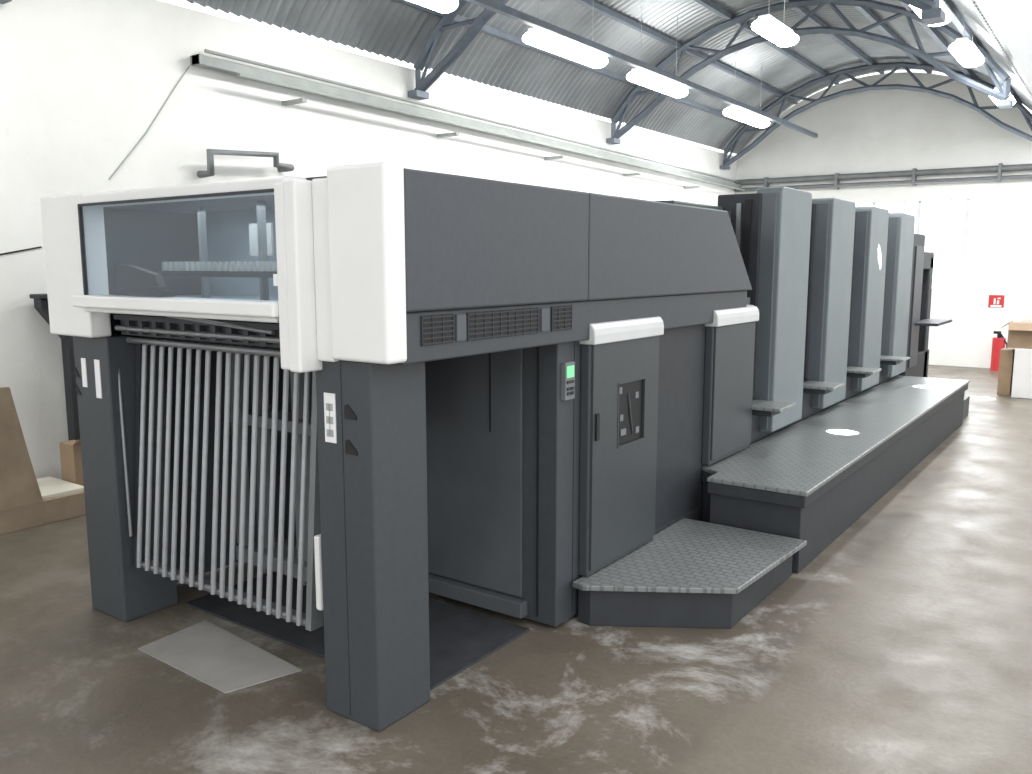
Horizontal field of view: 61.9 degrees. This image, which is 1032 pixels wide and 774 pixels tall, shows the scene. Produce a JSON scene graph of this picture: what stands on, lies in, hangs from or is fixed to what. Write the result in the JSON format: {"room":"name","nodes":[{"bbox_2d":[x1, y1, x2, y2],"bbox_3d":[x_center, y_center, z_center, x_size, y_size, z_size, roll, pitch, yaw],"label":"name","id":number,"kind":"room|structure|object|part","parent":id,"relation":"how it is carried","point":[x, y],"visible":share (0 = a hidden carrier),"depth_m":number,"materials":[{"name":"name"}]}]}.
{"room":"print shop","nodes":[
{"label":"print shop","id":0,"kind":"room"},
{"bbox_2d":[0,0,736,479],"bbox_3d":[-1.930,-1.250,7.673,0.200,3.520,20.400,6,10,35],"label":"wall","id":1,"kind":"structure","parent":0,"point":[82,82],"depth_m":6.49,"materials":[{"name":"white paint"}]},
{"bbox_2d":[0,0,11,3],"bbox_3d":[-1.360,-2.939,3.905,4.790,1.445,0.180,6,10,35],"label":"roof truss","id":2,"kind":"object","parent":1,"relation":"attached to","point":[1,1],"visible":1,"depth_m":5.40,"materials":[{"name":"grey metal"}]},
{"bbox_2d":[0,246,41,254],"bbox_3d":[-3.502,-0.806,5.332,0.012,0.150,1.101,6,10,35],"label":"power cable","id":3,"kind":"object","parent":1,"relation":"attached to","point":[39,246],"visible":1,"depth_m":5.66,"materials":[{"name":"black rubber"}]},
{"bbox_2d":[108,65,189,179],"bbox_3d":[-2.682,-1.956,6.315,0.010,0.905,0.707,6,10,35],"label":"hanging cable","id":4,"kind":"object","parent":1,"relation":"attached to","point":[189,65],"visible":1,"depth_m":6.32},
{"bbox_2d":[197,149,293,177],"bbox_3d":[-2.172,-1.790,6.951,0.189,0.250,0.839,6,10,35],"label":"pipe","id":5,"kind":"object","parent":1,"relation":"attached to","point":[281,167],"visible":1,"depth_m":6.78,"materials":[{"name":"grey metal"}]},
{"bbox_2d":[190,49,744,190],"bbox_3d":[0.816,-2.983,10.907,0.260,0.421,11.000,6,10,35],"label":"cable tray","id":6,"kind":"object","parent":1,"relation":"attached to","point":[200,60],"visible":1,"depth_m":8.41,"materials":[{"name":"white metal"}]},
{"bbox_2d":[408,0,945,99],"bbox_3d":[0.931,-3.389,7.079,4.790,1.445,0.180,6,10,35],"label":"roof truss","id":7,"kind":"object","parent":1,"relation":"attached to","point":[932,13],"visible":0.97,"depth_m":8.17,"materials":[{"name":"grey metal"}]},
{"bbox_2d":[606,0,1012,143],"bbox_3d":[3.223,-3.838,10.252,4.790,1.445,0.180,6,10,35],"label":"roof truss","id":8,"kind":"object","parent":1,"relation":"attached to","point":[1003,96],"visible":0.84,"depth_m":9.90,"materials":[{"name":"grey metal"}]},
{"bbox_2d":[720,62,1031,169],"bbox_3d":[5.509,-4.287,13.417,4.790,1.445,0.180,6,10,35],"label":"roof truss","id":9,"kind":"object","parent":1,"relation":"attached to","point":[1027,115],"visible":0.94,"depth_m":13.36,"materials":[{"name":"grey metal"}]},
{"bbox_2d":[0,364,1031,773],"bbox_3d":[2.943,1.032,4.477,12.200,0.100,20.400,6,10,35],"label":"floor","id":10,"kind":"structure","parent":0,"point":[904,646],"depth_m":3.35,"materials":[{"name":"concrete"}]},
{"bbox_2d":[0,387,85,534],"bbox_3d":[-3.323,0.424,5.204,0.530,0.900,1.220,6,10,35],"label":"wooden crate","id":11,"kind":"object","parent":10,"relation":"on","point":[22,505],"visible":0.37,"depth_m":5.21,"materials":[{"name":"brown wood"}]},
{"bbox_2d":[37,476,83,498],"bbox_3d":[-3.168,0.675,5.493,0.490,0.019,0.610,6,10,35],"label":"board","id":12,"kind":"object","parent":11,"relation":"on","point":[49,487],"visible":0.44,"depth_m":5.58,"materials":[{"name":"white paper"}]},
{"bbox_2d":[29,294,79,440],"bbox_3d":[-3.060,0.067,5.907,0.170,1.410,0.380,6,10,35],"label":"stand","id":13,"kind":"object","parent":10,"relation":"on","point":[40,300],"visible":0.28,"depth_m":5.87,"materials":[{"name":"metal"}]},
{"bbox_2d":[59,439,83,485],"bbox_3d":[-2.946,0.561,5.782,0.240,0.465,0.100,6,10,35],"label":"cardboard box","id":14,"kind":"object","parent":10,"relation":"on","point":[70,451],"visible":0.46,"depth_m":5.74,"materials":[{"name":"brown cardboard"}]},
{"bbox_2d":[138,620,301,693],"bbox_3d":[-1.213,1.109,3.541,0.730,0.006,0.360,6,10,35],"label":"metal sheet","id":15,"kind":"object","parent":10,"relation":"on","point":[214,656],"visible":1,"depth_m":3.52,"materials":[{"name":"grey metal"}]},
{"bbox_2d":[185,571,529,689],"bbox_3d":[-0.757,1.050,3.942,1.500,0.011,0.710,6,10,35],"label":"rubber mat","id":16,"kind":"object","parent":10,"relation":"on","point":[459,638],"visible":0.43,"depth_m":3.79,"materials":[{"name":"black rubber"}]},
{"bbox_2d":[40,162,951,731],"bbox_3d":[1.527,-0.439,7.011,2.317,2.100,9.454,6,10,35],"label":"press","id":17,"kind":"object","parent":10,"relation":"on","point":[378,388],"visible":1,"depth_m":3.78,"materials":[{"name":"grey metal"}]},
{"bbox_3d":[-1.692,-0.692,4.345,0.070,0.450,1.128,6,10,35],"label":"panel","id":18,"kind":"part","parent":17,"relation":"part of","materials":[{"name":"clear glass"}]},
{"bbox_2d":[40,176,306,337],"bbox_3d":[-1.407,-0.478,3.406,1.650,0.610,0.100,6,10,35],"label":"hood","id":19,"kind":"object","parent":17,"relation":"attached to","point":[73,228],"depth_m":3.63,"materials":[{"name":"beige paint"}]},
{"bbox_3d":[-0.312,-0.717,4.537,1.960,0.445,3.050,6,10,35],"label":"panel","id":20,"kind":"part","parent":17,"relation":"part of","materials":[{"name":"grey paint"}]},
{"bbox_3d":[-1.129,-0.491,3.589,1.150,0.065,0.100,6,10,35],"label":"cable chain","id":21,"kind":"part","parent":17,"relation":"part of","materials":[{"name":"grey plastic"}]},
{"bbox_2d":[118,338,322,630],"bbox_3d":[-1.221,0.344,3.527,1.213,1.029,0.158,6,10,35],"label":"grille","id":22,"kind":"object","parent":17,"relation":"attached to","point":[144,530],"depth_m":3.50,"materials":[{"name":"metal"}]},
{"bbox_3d":[-1.280,0.253,3.984,0.070,0.980,0.030,6,10,35],"label":"lift chain","id":23,"kind":"part","parent":17,"relation":"part of","materials":[{"name":"metal"}]},
{"bbox_3d":[-0.891,0.341,3.826,1.000,1.150,0.150,6,10,35],"label":"pile lift frame","id":24,"kind":"part","parent":17,"relation":"part of","materials":[{"name":"grey metal"}]},
{"bbox_3d":[-0.682,-0.369,2.870,0.195,0.635,0.145,6,10,35],"label":"guide post","id":25,"kind":"part","parent":17,"relation":"part of","materials":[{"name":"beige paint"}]},
{"bbox_2d":[314,534,322,610],"bbox_3d":[-0.701,0.669,3.116,0.030,0.280,0.050,6,10,35],"label":"handle","id":26,"kind":"object","parent":17,"relation":"attached to","point":[317,538],"depth_m":3.09,"materials":[{"name":"beige paint"}]},
{"bbox_2d":[326,403,333,436],"bbox_3d":[-0.634,0.113,2.927,0.033,0.115,0.002,6,10,35],"label":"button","id":27,"kind":"object","parent":17,"relation":"attached to","point":[329,406],"depth_m":2.92,"materials":[{"name":"grey plastic"}]},
{"bbox_2d":[327,162,406,363],"bbox_3d":[-0.478,-0.392,2.757,0.262,0.622,0.095,6,10,35],"label":"hood","id":28,"kind":"object","parent":17,"relation":"attached to","point":[367,202],"depth_m":2.70,"materials":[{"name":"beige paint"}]},
{"bbox_3d":[-0.670,0.924,4.343,1.740,0.070,0.055,6,10,35],"label":"rail","id":29,"kind":"part","parent":17,"relation":"part of","materials":[{"name":"grey metal"}]},
{"bbox_3d":[-0.531,0.321,4.184,1.370,1.150,0.013,6,10,35],"label":"panel","id":30,"kind":"part","parent":17,"relation":"part of","materials":[{"name":"grey metal"}]},
{"bbox_3d":[-0.049,-0.527,3.182,0.070,0.450,1.128,6,10,35],"label":"panel","id":31,"kind":"part","parent":17,"relation":"part of","materials":[{"name":"grey paint"}]},
{"bbox_2d":[421,305,572,345],"bbox_3d":[-0.038,-0.237,3.204,0.011,0.100,0.934,6,10,35],"label":"vent","id":32,"kind":"object","parent":17,"relation":"attached to","point":[467,326],"depth_m":3.14,"materials":[{"name":"grey metal"}]},
{"bbox_3d":[0.225,-0.027,3.679,0.025,0.160,0.075,6,10,35],"label":"control panel","id":33,"kind":"part","parent":17,"relation":"part of","materials":[{"name":"grey plastic"}]},
{"bbox_3d":[0.360,0.178,3.804,0.010,0.120,0.025,6,10,35],"label":"door handle","id":34,"kind":"part","parent":17,"relation":"part of","materials":[{"name":"black rubber"}]},
{"bbox_3d":[0.518,0.287,4.062,0.013,1.021,0.636,6,10,35],"label":"cabinet door","id":35,"kind":"part","parent":17,"relation":"part of","materials":[{"name":"grey metal"}]},
{"bbox_3d":[0.843,-0.702,4.417,0.070,0.450,1.937,6,10,35],"label":"panel","id":36,"kind":"part","parent":17,"relation":"part of","materials":[{"name":"grey paint"}]},
{"bbox_3d":[0.868,0.205,4.641,0.005,1.050,0.640,6,10,35],"label":"guard panel","id":37,"kind":"part","parent":17,"relation":"part of","materials":[{"name":"grey metal"}]},
{"bbox_3d":[1.297,0.008,5.123,0.013,0.766,0.616,6,10,35],"label":"cabinet door","id":38,"kind":"part","parent":17,"relation":"part of","materials":[{"name":"grey metal"}]},
{"bbox_3d":[1.443,-0.665,5.686,0.210,1.120,0.030,6,10,35],"label":"trim","id":39,"kind":"part","parent":17,"relation":"part of","materials":[{"name":"metal"}]},
{"bbox_3d":[4.347,-0.870,9.339,0.015,1.300,0.400,6,10,35],"label":"feeder panel","id":40,"kind":"part","parent":17,"relation":"part of","materials":[{"name":"grey paint"}]},
{"bbox_2d":[915,319,951,325],"bbox_3d":[4.659,-0.724,9.632,0.270,0.030,0.900,6,10,35],"label":"shelf","id":41,"kind":"object","parent":17,"relation":"attached to","point":[925,322],"depth_m":9.41,"materials":[{"name":"grey metal"}]},
{"bbox_2d":[573,518,806,627],"bbox_3d":[0.863,0.927,4.133,0.685,0.203,1.210,6,10,35],"label":"step","id":42,"kind":"structure","parent":10,"relation":"on","point":[692,573],"depth_m":3.91,"materials":[{"name":"grey metal"}]},
{"bbox_2d":[702,376,969,573],"bbox_3d":[2.759,0.431,6.754,0.670,0.450,5.310,6,10,35],"label":"platform","id":43,"kind":"object","parent":10,"relation":"on","point":[811,479],"visible":0.88,"depth_m":5.36,"materials":[{"name":"grey metal"}]},
{"bbox_2d":[963,396,969,418],"bbox_3d":[4.492,0.212,9.190,0.540,0.200,0.620,6,10,35],"label":"step","id":44,"kind":"structure","parent":10,"relation":"on","point":[966,398],"depth_m":9.13,"materials":[{"name":"grey paint"}]},
{"bbox_2d":[990,331,1006,370],"bbox_3d":[7.391,-0.552,13.151,0.208,0.600,0.177,3,9,22],"label":"fire extinguisher","id":45,"kind":"object","parent":10,"relation":"on","point":[998,343],"visible":0.8,"depth_m":13.11,"materials":[{"name":"red paint"}]},
{"bbox_2d":[997,348,1015,395],"bbox_3d":[6.146,-0.196,10.775,0.142,0.562,0.350,6,10,35],"label":"carton","id":46,"kind":"object","parent":10,"relation":"on","point":[1006,362],"visible":0.8,"depth_m":10.64,"materials":[{"name":"brown cardboard"}]},
{"bbox_2d":[1011,348,1031,398],"bbox_3d":[6.416,-0.174,10.489,0.570,0.600,0.500,6,10,35],"label":"base cabinet","id":47,"kind":"object","parent":10,"relation":"on","point":[1022,369],"visible":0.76,"depth_m":10.39,"materials":[{"name":"white"}]},
{"bbox_2d":[1001,321,1031,348],"bbox_3d":[6.285,-0.657,10.453,0.680,0.364,0.500,6,10,35],"label":"carton","id":48,"kind":"object","parent":47,"relation":"on","point":[1019,333],"visible":1,"depth_m":10.40,"materials":[{"name":"beige cardboard"}]},
{"bbox_2d":[186,0,1031,153],"bbox_3d":[0.100,-3.431,5.898,4.898,1.200,20.400,6,10,35],"label":"ceiling","id":49,"kind":"structure","parent":0,"point":[392,29],"depth_m":10.35,"materials":[{"name":"grey metal"}]},
{"bbox_2d":[407,0,457,12],"bbox_3d":[-0.883,-3.382,6.366,0.220,0.909,1.200,6,10,35],"label":"lamp","id":50,"kind":"object","parent":49,"relation":"hanging from","point":[443,6],"visible":1,"depth_m":6.74,"materials":[{"name":"beige paint"}]},
{"bbox_2d":[522,0,607,67],"bbox_3d":[0.498,-3.653,8.279,0.220,0.909,1.250,6,10,35],"label":"lamp","id":51,"kind":"object","parent":49,"relation":"hanging from","point":[535,37],"visible":0.92,"depth_m":8.16,"materials":[{"name":"glowing white light tube"},{"name":"glass"}]},
{"bbox_2d":[522,30,607,67],"bbox_3d":[0.498,-3.262,8.334,0.220,0.120,1.250,6,10,35],"label":"diffuser","id":52,"kind":"object","parent":51,"relation":"attached to","point":[540,39],"depth_m":8.17,"materials":[{"name":"white plastic"}]},
{"bbox_2d":[392,0,762,130],"bbox_3d":[-1.563,-3.380,6.982,0.060,0.060,20.200,6,10,35],"label":"purlin","id":53,"kind":"structure","parent":49,"relation":"attached to","point":[486,29],"depth_m":9.78,"materials":[{"name":"grey metal"}]},
{"bbox_2d":[466,0,817,137],"bbox_3d":[0.947,-3.386,8.707,0.060,0.060,13.900,6,10,35],"label":"rail","id":54,"kind":"object","parent":49,"relation":"hanging from","point":[492,5],"visible":1,"depth_m":8.83,"materials":[{"name":"grey metal"}]},
{"bbox_2d":[627,15,687,97],"bbox_3d":[1.647,-3.879,9.870,0.220,0.909,1.200,6,10,35],"label":"lamp","id":55,"kind":"object","parent":49,"relation":"hanging from","point":[638,76],"visible":0.93,"depth_m":9.74,"materials":[{"name":"beige paint"}]},
{"bbox_2d":[627,70,687,97],"bbox_3d":[1.647,-3.488,9.925,0.220,0.120,1.200,6,10,35],"label":"diffuser","id":56,"kind":"object","parent":55,"relation":"attached to","point":[640,77],"depth_m":9.75,"materials":[{"name":"white plastic"}]},
{"bbox_2d":[573,0,797,103],"bbox_3d":[-1.079,-3.720,6.584,0.060,0.060,20.200,6,10,35],"label":"purlin","id":57,"kind":"structure","parent":49,"relation":"attached to","point":[591,4],"depth_m":10.64,"materials":[{"name":"grey metal"}]},
{"bbox_2d":[723,60,769,127],"bbox_3d":[3.276,-4.198,12.125,0.220,0.909,1.300,6,10,35],"label":"lamp","id":58,"kind":"object","parent":49,"relation":"hanging from","point":[733,112],"visible":0.92,"depth_m":11.96,"materials":[{"name":"beige paint"}]},
{"bbox_2d":[723,107,769,127],"bbox_3d":[3.276,-3.808,12.180,0.220,0.120,1.300,6,10,35],"label":"diffuser","id":59,"kind":"object","parent":58,"relation":"attached to","point":[736,113],"depth_m":11.98,"materials":[{"name":"white plastic"}]},
{"bbox_2d":[694,0,838,84],"bbox_3d":[-0.534,-3.906,6.164,0.060,0.060,20.200,6,10,35],"label":"purlin","id":60,"kind":"structure","parent":49,"relation":"attached to","point":[708,4],"depth_m":11.65,"materials":[{"name":"grey metal"}]},
{"bbox_2d":[751,0,798,46],"bbox_3d":[2.351,-3.631,7.720,0.220,0.983,0.700,6,10,35],"label":"lamp","id":61,"kind":"object","parent":49,"relation":"hanging from","point":[767,26],"visible":1,"depth_m":7.62,"materials":[{"name":"beige paint"}]},
{"bbox_2d":[751,17,798,46],"bbox_3d":[2.351,-3.204,7.781,0.220,0.120,0.700,6,10,35],"label":"diffuser","id":62,"kind":"object","parent":61,"relation":"attached to","point":[770,28],"depth_m":7.63,"materials":[{"name":"white plastic"}]},
{"bbox_2d":[781,0,884,73],"bbox_3d":[0.042,-3.930,5.745,0.060,0.060,20.200,6,10,35],"label":"purlin","id":63,"kind":"structure","parent":49,"relation":"attached to","point":[802,11],"depth_m":11.87,"materials":[{"name":"grey metal"}]},
{"bbox_2d":[854,6,931,73],"bbox_3d":[0.618,-3.791,5.349,0.060,0.060,20.200,6,10,35],"label":"purlin","id":64,"kind":"structure","parent":49,"relation":"attached to","point":[865,11],"depth_m":11.01,"materials":[{"name":"grey metal"}]},
{"bbox_2d":[909,0,952,26],"bbox_3d":[3.363,-3.183,6.991,0.220,0.299,0.900,6,10,35],"label":"lamp","id":65,"kind":"object","parent":49,"relation":"hanging from","point":[949,16],"visible":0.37,"depth_m":7.10,"materials":[{"name":"beige paint"}]},
{"bbox_2d":[898,0,976,77],"bbox_3d":[1.162,-3.494,4.997,0.060,0.060,20.200,6,10,35],"label":"purlin","id":66,"kind":"structure","parent":49,"relation":"attached to","point":[931,31],"depth_m":10.60,"materials":[{"name":"grey metal"}]},
{"bbox_2d":[948,23,984,67],"bbox_3d":[4.497,-3.405,8.562,0.220,0.299,0.800,6,10,35],"label":"lamp","id":67,"kind":"object","parent":49,"relation":"hanging from","point":[963,49],"visible":1,"depth_m":8.35,"materials":[{"name":"beige paint"}]},
{"bbox_2d":[948,40,984,67],"bbox_3d":[4.497,-3.317,8.574,0.220,0.120,0.800,6,10,35],"label":"diffuser","id":68,"kind":"object","parent":67,"relation":"attached to","point":[967,54],"depth_m":8.37,"materials":[{"name":"white plastic"}]},
{"bbox_2d":[942,0,1021,102],"bbox_3d":[1.647,-3.058,4.709,0.060,0.060,20.200,6,10,35],"label":"purlin","id":69,"kind":"structure","parent":49,"relation":"attached to","point":[957,20],"depth_m":8.61,"materials":[{"name":"grey metal"}]},
{"bbox_2d":[989,82,1015,104],"bbox_3d":[6.125,-3.725,10.817,0.220,0.299,0.800,6,10,35],"label":"lamp","id":70,"kind":"object","parent":49,"relation":"hanging from","point":[995,88],"visible":0.23,"depth_m":10.71,"materials":[{"name":"beige paint"}]},
{"bbox_2d":[989,89,1015,104],"bbox_3d":[6.125,-3.636,10.829,0.220,0.120,0.800,6,10,35],"label":"diffuser","id":71,"kind":"object","parent":70,"relation":"attached to","point":[1011,97],"depth_m":10.75,"materials":[{"name":"white plastic"}]},
{"bbox_2d":[736,72,1031,367],"bbox_3d":[8.902,-2.737,12.180,11.990,5.200,0.200,6,10,35],"label":"wall","id":72,"kind":"structure","parent":0,"point":[869,131],"depth_m":13.72,"materials":[{"name":"white paint"}]},
{"bbox_2d":[734,163,1031,191],"bbox_3d":[5.877,-3.396,14.047,4.770,0.260,0.160,6,10,35],"label":"duct","id":73,"kind":"object","parent":72,"relation":"attached to","point":[1000,168],"visible":0.82,"depth_m":13.80,"materials":[{"name":"grey metal"}]},
{"bbox_2d":[855,197,1018,289],"bbox_3d":[6.515,-2.303,13.965,2.852,1.412,0.040,6,10,35],"label":"window","id":74,"kind":"structure","parent":72,"relation":"in","point":[972,242],"depth_m":13.53,"materials":[{"name":"white glass"}]},
{"bbox_2d":[988,295,1004,307],"bbox_3d":[7.432,-1.326,13.307,0.210,0.190,0.016,6,10,35],"label":"fire sign","id":75,"kind":"object","parent":72,"relation":"attached to","point":[997,301],"visible":1,"depth_m":13.30,"materials":[{"name":"red paint"}]},
{"bbox_2d":[968,0,1031,99],"bbox_3d":[2.018,-3.341,4.401,0.070,1.420,20.200,6,10,35],"label":"wall","id":76,"kind":"structure","parent":0,"point":[1010,21],"depth_m":8.19,"materials":[{"name":"white paint"}]},
{"bbox_2d":[1021,198,1031,321],"bbox_3d":[6.581,-1.719,10.772,0.280,3.580,0.300,6,10,35],"label":"window","id":77,"kind":"structure","parent":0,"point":[1027,297],"depth_m":10.77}
]}

